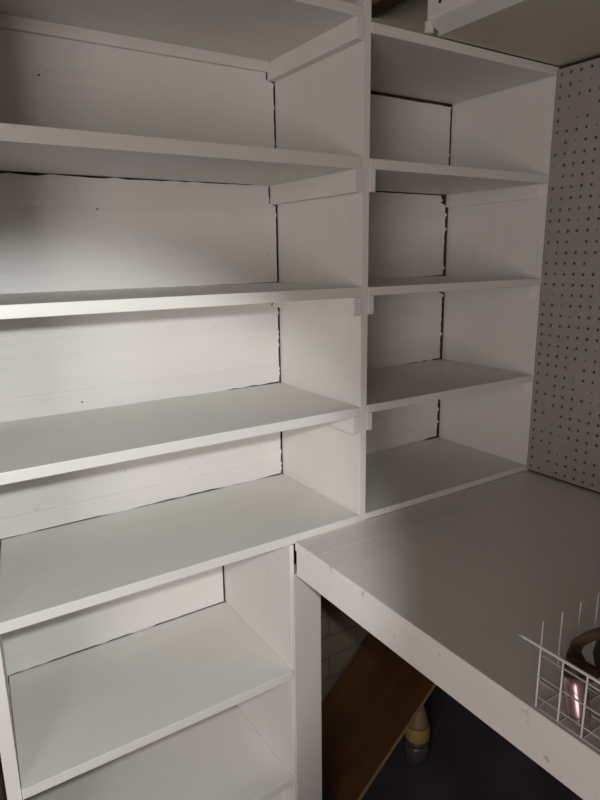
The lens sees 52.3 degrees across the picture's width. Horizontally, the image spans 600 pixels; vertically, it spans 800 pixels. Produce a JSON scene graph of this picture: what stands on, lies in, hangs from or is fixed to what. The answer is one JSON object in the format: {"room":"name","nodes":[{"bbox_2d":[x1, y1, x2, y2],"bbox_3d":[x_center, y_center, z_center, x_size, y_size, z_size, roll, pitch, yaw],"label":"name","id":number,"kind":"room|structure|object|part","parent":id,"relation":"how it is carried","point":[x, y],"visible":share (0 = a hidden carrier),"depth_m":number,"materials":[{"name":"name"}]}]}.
{"room":"storage room","nodes":[
{"label":"storage room","id":0,"kind":"room"},
{"bbox_2d":[0,73,449,799],"bbox_3d":[-0.912,0.125,1.140,3.450,2.150,0.098,-9,16,-32],"label":"wall","id":1,"kind":"structure","parent":0,"point":[342,637],"depth_m":1.88,"materials":[{"name":"paint"}]},
{"bbox_2d":[365,22,558,518],"bbox_3d":[0.294,-0.288,1.549,0.580,1.011,0.334,-9,16,-32],"label":"shelving unit","id":2,"kind":"object","parent":1,"relation":"attached to","point":[494,185],"visible":0.79,"depth_m":1.64,"materials":[{"name":"white paint"}]},
{"bbox_3d":[0.202,0.042,1.763,0.555,0.232,0.006,-9,16,-32],"label":"panel","id":3,"kind":"part","parent":2,"relation":"part of","materials":[{"name":"white wood"}]},
{"bbox_3d":[0.199,-0.202,1.705,0.555,0.232,0.006,-9,16,-32],"label":"panel","id":4,"kind":"part","parent":2,"relation":"part of","materials":[{"name":"white wood"}]},
{"bbox_3d":[0.196,-0.443,1.648,0.555,0.227,0.006,-9,16,-32],"label":"panel","id":5,"kind":"part","parent":2,"relation":"part of","materials":[{"name":"white wood"}]},
{"bbox_3d":[0.193,-0.679,1.592,0.556,0.215,0.006,-9,16,-32],"label":"panel","id":6,"kind":"part","parent":2,"relation":"part of","materials":[{"name":"white wood"}]},
{"bbox_3d":[0.294,0.194,1.656,0.561,0.016,0.328,-9,16,-32],"label":"shelf","id":7,"kind":"part","parent":2,"relation":"part of","materials":[{"name":"white paint"}]},
{"bbox_3d":[0.291,-0.049,1.599,0.561,0.018,0.328,-9,16,-32],"label":"shelf","id":8,"kind":"part","parent":2,"relation":"part of","materials":[{"name":"white paint"}]},
{"bbox_3d":[0.287,-0.293,1.541,0.561,0.018,0.328,-9,16,-32],"label":"shelf","id":9,"kind":"part","parent":2,"relation":"part of","materials":[{"name":"white paint"}]},
{"bbox_3d":[0.284,-0.534,1.483,0.561,0.020,0.328,-9,16,-32],"label":"shelf","id":10,"kind":"part","parent":2,"relation":"part of","materials":[{"name":"white paint"}]},
{"bbox_3d":[0.281,-0.769,1.427,0.561,0.019,0.328,-9,16,-32],"label":"shelf","id":11,"kind":"part","parent":2,"relation":"part of","materials":[{"name":"white paint"}]},
{"bbox_3d":[0.531,-0.326,1.695,0.019,1.011,0.328,-9,16,-32],"label":"panel","id":12,"kind":"part","parent":2,"relation":"part of","materials":[{"name":"white paint"}]},
{"bbox_2d":[322,685,582,799],"bbox_3d":[0.035,1.539,0.001,3.450,0.100,3.600,-9,16,-32],"label":"floor","id":13,"kind":"structure","parent":0,"point":[468,759],"depth_m":1.75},
{"bbox_2d":[0,544,297,799],"bbox_3d":[-0.347,0.727,1.364,0.583,0.859,0.361,-9,16,-32],"label":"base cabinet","id":14,"kind":"object","parent":13,"relation":"on","point":[199,705],"visible":0.74,"depth_m":1.38,"materials":[{"name":"white paint"}]},
{"bbox_3d":[-0.572,0.763,1.226,0.050,0.859,0.355,-9,16,-32],"label":"panel","id":15,"kind":"part","parent":14,"relation":"part of","materials":[{"name":"white paint"}]},
{"bbox_3d":[-0.421,0.422,1.435,0.525,0.295,0.006,-9,16,-32],"label":"panel","id":16,"kind":"part","parent":14,"relation":"part of","materials":[{"name":"white wood"}]},
{"bbox_2d":[26,705,292,799],"bbox_3d":[-0.335,0.888,1.398,0.550,0.020,0.326,-9,16,-32],"label":"shelf","id":17,"kind":"object","parent":14,"relation":"attached to","point":[224,755],"depth_m":1.43,"materials":[{"name":"white paint"}]},
{"bbox_2d":[0,0,371,633],"bbox_3d":[-0.281,-0.240,1.190,0.776,1.100,0.356,-9,16,-32],"label":"shelving unit","id":18,"kind":"object","parent":14,"relation":"on","point":[179,90],"visible":1,"depth_m":1.26,"materials":[{"name":"white paint"}]},
{"bbox_3d":[-0.349,-0.606,1.248,0.688,0.242,0.006,-9,16,-32],"label":"panel","id":19,"kind":"part","parent":18,"relation":"part of","materials":[{"name":"white wood"}]},
{"bbox_3d":[-0.346,-0.355,1.308,0.688,0.226,0.006,-9,16,-32],"label":"panel","id":20,"kind":"part","parent":18,"relation":"part of","materials":[{"name":"white wood"}]},
{"bbox_3d":[-0.342,-0.112,1.366,0.688,0.232,0.006,-9,16,-32],"label":"panel","id":21,"kind":"part","parent":18,"relation":"part of","materials":[{"name":"white wood"}]},
{"bbox_3d":[-0.339,0.132,1.424,0.688,0.228,0.006,-9,16,-32],"label":"panel","id":22,"kind":"part","parent":18,"relation":"part of","materials":[{"name":"white wood"}]},
{"bbox_3d":[-0.265,0.287,1.306,0.734,0.020,0.328,-9,16,-32],"label":"shelf","id":23,"kind":"part","parent":18,"relation":"part of","materials":[{"name":"white paint"}]},
{"bbox_3d":[-0.268,0.045,1.248,0.734,0.020,0.328,-9,16,-32],"label":"shelf","id":24,"kind":"part","parent":18,"relation":"part of","materials":[{"name":"white paint"}]},
{"bbox_3d":[-0.272,-0.201,1.190,0.734,0.021,0.328,-9,16,-32],"label":"shelf","id":25,"kind":"part","parent":18,"relation":"part of","materials":[{"name":"white paint"}]},
{"bbox_3d":[-0.275,-0.443,1.132,0.734,0.024,0.328,-9,16,-32],"label":"shelf","id":26,"kind":"part","parent":18,"relation":"part of","materials":[{"name":"white paint"}]},
{"bbox_3d":[-0.279,-0.699,1.071,0.734,0.019,0.328,-9,16,-32],"label":"shelf","id":27,"kind":"part","parent":18,"relation":"part of","materials":[{"name":"white paint"}]},
{"bbox_3d":[-0.101,0.690,1.507,0.010,0.858,0.328,-9,16,-32],"label":"panel","id":28,"kind":"part","parent":14,"relation":"part of","materials":[{"name":"white paint"}]},
{"bbox_2d":[321,633,435,799],"bbox_3d":[0.281,0.798,1.819,0.550,0.486,0.284,-9,16,-32],"label":"leaning board","id":29,"kind":"object","parent":13,"relation":"on","point":[370,707],"visible":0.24,"depth_m":1.75,"materials":[{"name":"brown wood"}]},
{"bbox_2d":[404,705,429,763],"bbox_3d":[0.344,0.954,1.787,0.074,0.203,0.074,-9,16,-32],"label":"bottle","id":30,"kind":"object","parent":13,"relation":"on","point":[417,736],"visible":0.74,"depth_m":1.76,"materials":[{"name":"plastic"}]},
{"bbox_2d":[294,470,599,799],"bbox_3d":[0.784,0.823,0.880,0.777,0.865,1.790,-9,16,-32],"label":"workbench","id":31,"kind":"object","parent":13,"relation":"on","point":[451,583],"visible":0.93,"depth_m":1.12,"materials":[{"name":"paint"}]},
{"bbox_3d":[0.011,0.746,1.419,0.069,0.788,0.039,-9,16,-32],"label":"leg","id":32,"kind":"part","parent":31,"relation":"part of","materials":[{"name":"paint"}]},
{"bbox_3d":[0.467,0.469,0.562,0.004,0.019,1.748,-9,16,-32],"label":"edge trim","id":33,"kind":"part","parent":31,"relation":"part of","materials":[{"name":"paint"}]},
{"bbox_2d":[519,592,599,751],"bbox_3d":[0.540,0.370,0.723,0.324,0.094,0.430,-9,16,-32],"label":"wire basket","id":34,"kind":"object","parent":31,"relation":"on","point":[540,646],"visible":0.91,"depth_m":0.77,"materials":[{"name":"white metal"}]},
{"bbox_2d":[562,658,591,724],"bbox_3d":[0.347,0.366,0.768,0.030,0.076,0.048,-3,14,-9],"label":"bottle","id":35,"kind":"object","parent":34,"relation":"in","point":[572,685],"visible":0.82,"depth_m":0.76,"materials":[{"name":"pink metal"}]},
{"bbox_2d":[566,627,599,681],"bbox_3d":[0.518,0.346,0.760,0.184,0.116,0.302,-9,16,-32],"label":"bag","id":36,"kind":"object","parent":34,"relation":"in","point":[577,644],"visible":0.83,"depth_m":0.82,"materials":[{"name":"brown leather"}]},
{"bbox_2d":[435,48,599,498],"bbox_3d":[1.422,0.235,0.542,0.096,2.150,3.462,-9,16,-32],"label":"wall","id":37,"kind":"structure","parent":0,"point":[446,208],"depth_m":1.75,"materials":[{"name":"paint"}]},
{"bbox_2d":[341,0,484,48],"bbox_3d":[0.244,-0.930,1.468,0.584,0.276,0.015,-9,16,-32],"label":"trim","id":38,"kind":"structure","parent":37,"relation":"attached to","point":[410,15],"depth_m":1.47,"materials":[{"name":"beige paint"}]},
{"bbox_2d":[425,0,599,65],"bbox_3d":[1.244,-0.532,0.099,0.457,0.106,2.979,-9,16,-32],"label":"shelf","id":39,"kind":"object","parent":37,"relation":"attached to","point":[554,32],"visible":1,"depth_m":1.19,"materials":[{"name":"beige paint"}]},
{"bbox_2d":[527,55,599,493],"bbox_3d":[0.833,-0.226,1.244,0.024,1.006,0.774,-9,16,-32],"label":"pegboard","id":40,"kind":"object","parent":37,"relation":"attached to","point":[584,75],"visible":1,"depth_m":1.49,"materials":[{"name":"paint"}]},
{"bbox_3d":[0.005,-0.631,-0.515,3.450,0.060,3.600,-9,16,-32],"label":"ceiling","id":41,"kind":"structure","parent":0,"visible":0},
{"bbox_2d":[356,0,405,17],"bbox_3d":[1.023,-0.665,0.069,0.048,0.170,3.220,-9,16,-32],"label":"joist","id":42,"kind":"object","parent":41,"relation":"attached to","point":[378,7],"visible":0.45,"depth_m":1.35,"materials":[{"name":"brown wood"}]}
]}

